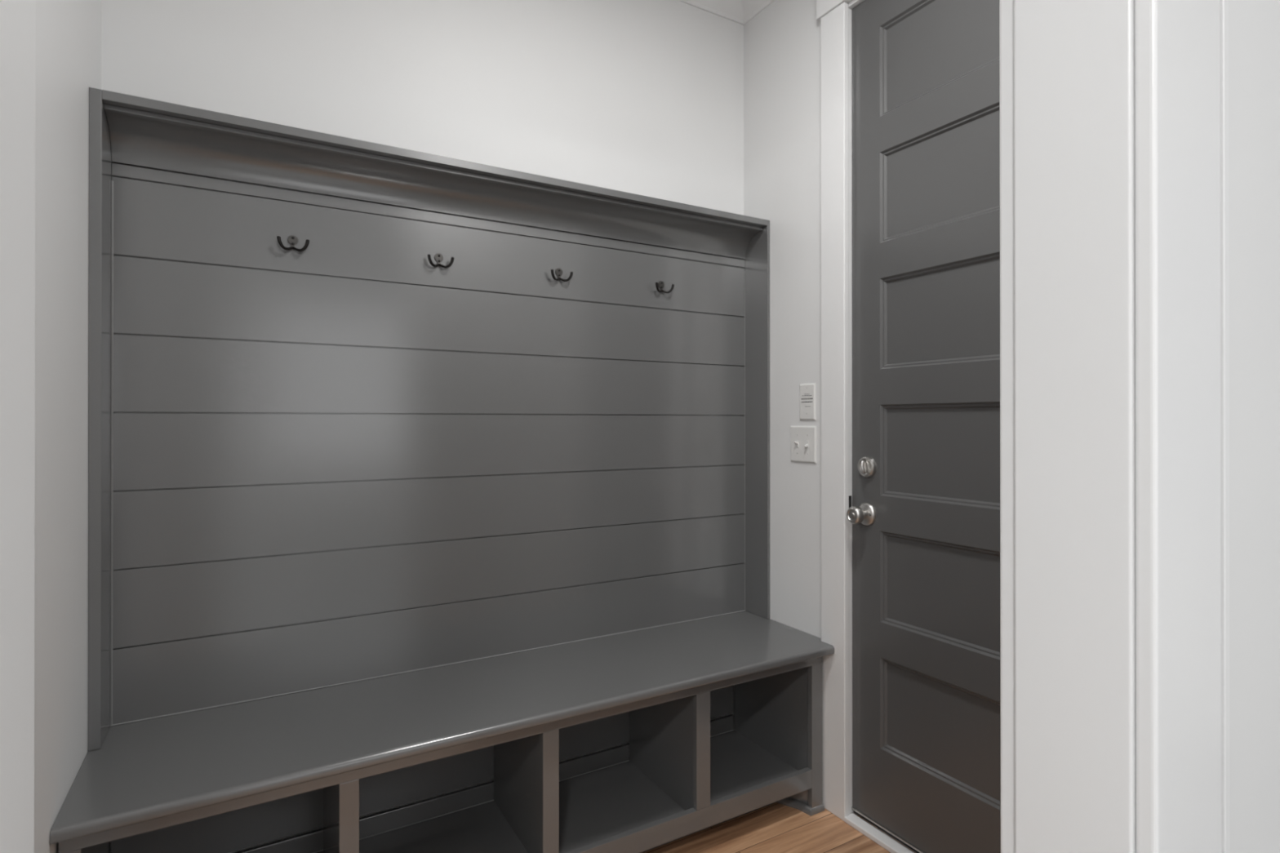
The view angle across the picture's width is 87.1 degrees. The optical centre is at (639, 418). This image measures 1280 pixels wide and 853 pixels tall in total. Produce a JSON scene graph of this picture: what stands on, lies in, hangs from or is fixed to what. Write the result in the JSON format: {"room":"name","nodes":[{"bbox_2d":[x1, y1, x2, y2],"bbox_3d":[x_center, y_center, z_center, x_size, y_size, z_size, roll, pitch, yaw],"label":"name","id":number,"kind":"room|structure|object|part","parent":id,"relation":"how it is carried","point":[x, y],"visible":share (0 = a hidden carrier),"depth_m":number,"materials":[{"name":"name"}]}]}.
{"room":"mudroom","nodes":[
{"label":"mudroom","id":0,"kind":"room"},
{"bbox_2d":[34,0,101,852],"bbox_3d":[-0.886,-0.153,0.850,0.100,2.740,1.538,0,0,-30],"label":"wall","id":1,"kind":"structure","parent":0,"point":[68,32],"depth_m":1.22,"materials":[{"name":"paint"}]},
{"bbox_2d":[101,0,743,852],"bbox_3d":[-0.445,-0.150,2.057,2.081,2.740,0.100,0,0,-30],"label":"wall","id":2,"kind":"structure","parent":0,"point":[640,97],"depth_m":1.98,"materials":[{"name":"paint"}]},
{"bbox_2d":[87,87,769,751],"bbox_3d":[-0.388,0.001,1.949,1.870,1.395,0.144,0,0,-30],"label":"panel","id":3,"kind":"object","parent":2,"relation":"attached to","point":[350,456],"visible":1,"depth_m":1.83,"materials":[{"name":"grey paint"}]},
{"bbox_2d":[276,235,309,251],"bbox_3d":[-0.878,-0.446,1.705,0.074,0.043,0.030,0,0,-30],"label":"coat hook","id":4,"kind":"object","parent":3,"relation":"attached to","point":[292,240],"visible":1,"depth_m":1.71,"materials":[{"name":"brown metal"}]},
{"bbox_3d":[-0.884,-0.450,1.716,0.025,0.036,0.004,0,0,-30],"label":"mounting plate","id":5,"kind":"part","parent":4,"relation":"part of","materials":[{"name":"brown metal"}]},
{"bbox_3d":[-0.386,-0.630,1.957,1.836,0.092,0.106,0,0,-30],"label":"cove moulding","id":6,"kind":"part","parent":3,"relation":"part of","materials":[{"name":"grey paint"}]},
{"bbox_2d":[427,253,453,268],"bbox_3d":[-0.561,-0.446,1.891,0.074,0.043,0.030,0,0,-30],"label":"coat hook","id":7,"kind":"object","parent":3,"relation":"attached to","point":[438,257],"visible":1,"depth_m":1.90,"materials":[{"name":"brown metal"}]},
{"bbox_3d":[-0.568,-0.449,1.902,0.025,0.036,0.004,0,0,-30],"label":"mounting plate","id":8,"kind":"part","parent":7,"relation":"part of","materials":[{"name":"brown metal"}]},
{"bbox_2d":[551,268,573,281],"bbox_3d":[-0.244,-0.446,2.076,0.074,0.043,0.030,0,0,-30],"label":"coat hook","id":9,"kind":"object","parent":3,"relation":"attached to","point":[558,272],"visible":1,"depth_m":2.08,"materials":[{"name":"brown metal"}]},
{"bbox_3d":[-0.251,-0.449,2.087,0.025,0.036,0.004,0,0,-30],"label":"mounting plate","id":10,"kind":"part","parent":9,"relation":"part of","materials":[{"name":"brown metal"}]},
{"bbox_2d":[655,280,674,293],"bbox_3d":[0.078,-0.445,2.265,0.074,0.043,0.030,0,0,-30],"label":"coat hook","id":11,"kind":"object","parent":3,"relation":"attached to","point":[660,284],"visible":1,"depth_m":2.27,"materials":[{"name":"brown metal"}]},
{"bbox_3d":[0.072,-0.449,2.276,0.025,0.036,0.004,0,0,-30],"label":"mounting plate","id":12,"kind":"part","parent":11,"relation":"part of","materials":[{"name":"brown metal"}]},
{"bbox_2d":[0,0,1279,852],"bbox_3d":[0.678,-0.153,0.822,4.400,2.740,0.127,0,0,-30],"label":"wall","id":13,"kind":"structure","parent":0,"point":[1254,25],"depth_m":0.73,"materials":[{"name":"paint"}]},
{"bbox_2d":[677,0,775,25],"bbox_3d":[-0.036,-1.489,1.351,1.871,0.066,1.538,0,0,-30],"label":"ceiling","id":14,"kind":"structure","parent":13,"relation":"attached to","point":[740,11],"depth_m":2.41,"materials":[{"name":"paint"}]},
{"bbox_2d":[999,0,1230,852],"bbox_3d":[0.489,-0.058,0.702,0.163,2.550,0.147,0,0,-30],"label":"door frame","id":15,"kind":"structure","parent":13,"relation":"attached to","point":[1074,60],"depth_m":0.64,"materials":[{"name":"paint"}]},
{"bbox_2d":[642,802,916,852],"bbox_3d":[0.242,1.243,1.564,4.400,0.050,1.740,0,0,-30],"label":"floor","id":16,"kind":"structure","parent":0,"point":[775,828],"depth_m":1.96,"materials":[{"name":"brown wood"}]},
{"bbox_2d":[49,610,834,852],"bbox_3d":[-0.307,0.959,1.809,1.869,0.520,0.462,0,0,-30],"label":"storage bench","id":17,"kind":"object","parent":16,"relation":"on","point":[225,779],"visible":1,"depth_m":1.78,"materials":[{"name":"grey paint"}]},
{"bbox_3d":[-1.115,0.921,1.360,0.019,0.396,0.380,0,0,-30],"label":"panel","id":18,"kind":"part","parent":17,"relation":"part of","materials":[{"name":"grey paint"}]},
{"bbox_3d":[-0.434,0.972,1.986,1.786,0.493,0.012,0,0,-30],"label":"panel","id":19,"kind":"part","parent":17,"relation":"part of","materials":[{"name":"grey paint"}]},
{"bbox_2d":[316,729,797,852],"bbox_3d":[-0.328,1.128,1.821,1.844,0.014,0.380,0,0,-30],"label":"shelf","id":20,"kind":"object","parent":17,"relation":"attached to","point":[599,802],"depth_m":1.93,"materials":[{"name":"grey paint"}]},
{"bbox_3d":[-0.247,1.111,1.637,1.793,0.057,0.019,0,0,-30],"label":"rail","id":21,"kind":"part","parent":17,"relation":"part of","materials":[{"name":"grey paint"}]},
{"bbox_3d":[-0.250,1.209,1.687,1.840,0.019,0.124,0,0,-30],"label":"shoe moulding","id":22,"kind":"part","parent":17,"relation":"part of","materials":[{"name":"grey paint"}]},
{"bbox_3d":[0.444,0.973,2.273,0.019,0.495,0.380,0,0,-30],"label":"panel","id":23,"kind":"part","parent":17,"relation":"part of","materials":[{"name":"grey paint"}]},
{"bbox_2d":[844,813,914,852],"bbox_3d":[0.865,1.211,1.656,0.040,0.016,0.914,0,0,-30],"label":"threshold","id":24,"kind":"object","parent":16,"relation":"on","point":[852,820],"visible":1,"depth_m":1.95,"materials":[{"name":"paint"}]},
{"bbox_2d":[743,0,821,638],"bbox_3d":[0.819,-0.151,1.848,0.110,2.740,1.538,0,0,-30],"label":"wall","id":25,"kind":"structure","parent":0,"point":[782,42],"depth_m":2.27,"materials":[{"name":"paint"}]},
{"bbox_2d":[791,426,816,463],"bbox_3d":[0.530,0.083,2.212,0.019,0.120,0.117,0,0,-30],"label":"light switch","id":26,"kind":"object","parent":25,"relation":"attached to","point":[803,438],"visible":1,"depth_m":2.21,"materials":[{"name":"white plastic"}]},
{"bbox_2d":[800,382,816,420],"bbox_3d":[0.546,-0.056,2.199,0.006,0.119,0.071,0,0,-30],"label":"thermostat","id":27,"kind":"object","parent":25,"relation":"attached to","point":[807,391],"visible":1,"depth_m":2.19,"materials":[{"name":"white plastic"}]},
{"bbox_2d":[816,0,865,821],"bbox_3d":[0.895,-0.109,1.679,0.150,2.655,1.157,0,0,-30],"label":"door frame","id":28,"kind":"structure","parent":25,"relation":"attached to","point":[834,225],"depth_m":2.07,"materials":[{"name":"paint"}]},
{"bbox_3d":[0.642,0.265,2.057,0.010,0.060,0.002,0,0,-30],"label":"strike plate","id":29,"kind":"part","parent":28,"relation":"part of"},
{"bbox_2d":[846,0,1000,852],"bbox_3d":[0.869,-0.026,1.662,0.109,2.456,0.910,0,0,-30],"label":"door","id":30,"kind":"structure","parent":25,"relation":"in","point":[924,514],"depth_m":1.85,"materials":[{"name":"grey paint"}]},
{"bbox_3d":[0.650,0.283,1.994,0.064,0.069,0.069,0,0,-30],"label":"knob","id":31,"kind":"part","parent":30,"relation":"part of","materials":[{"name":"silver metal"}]},
{"bbox_3d":[0.876,1.186,1.663,0.004,0.006,0.910,0,0,-30],"label":"sweep rail","id":32,"kind":"part","parent":30,"relation":"part of","materials":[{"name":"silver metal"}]}
]}

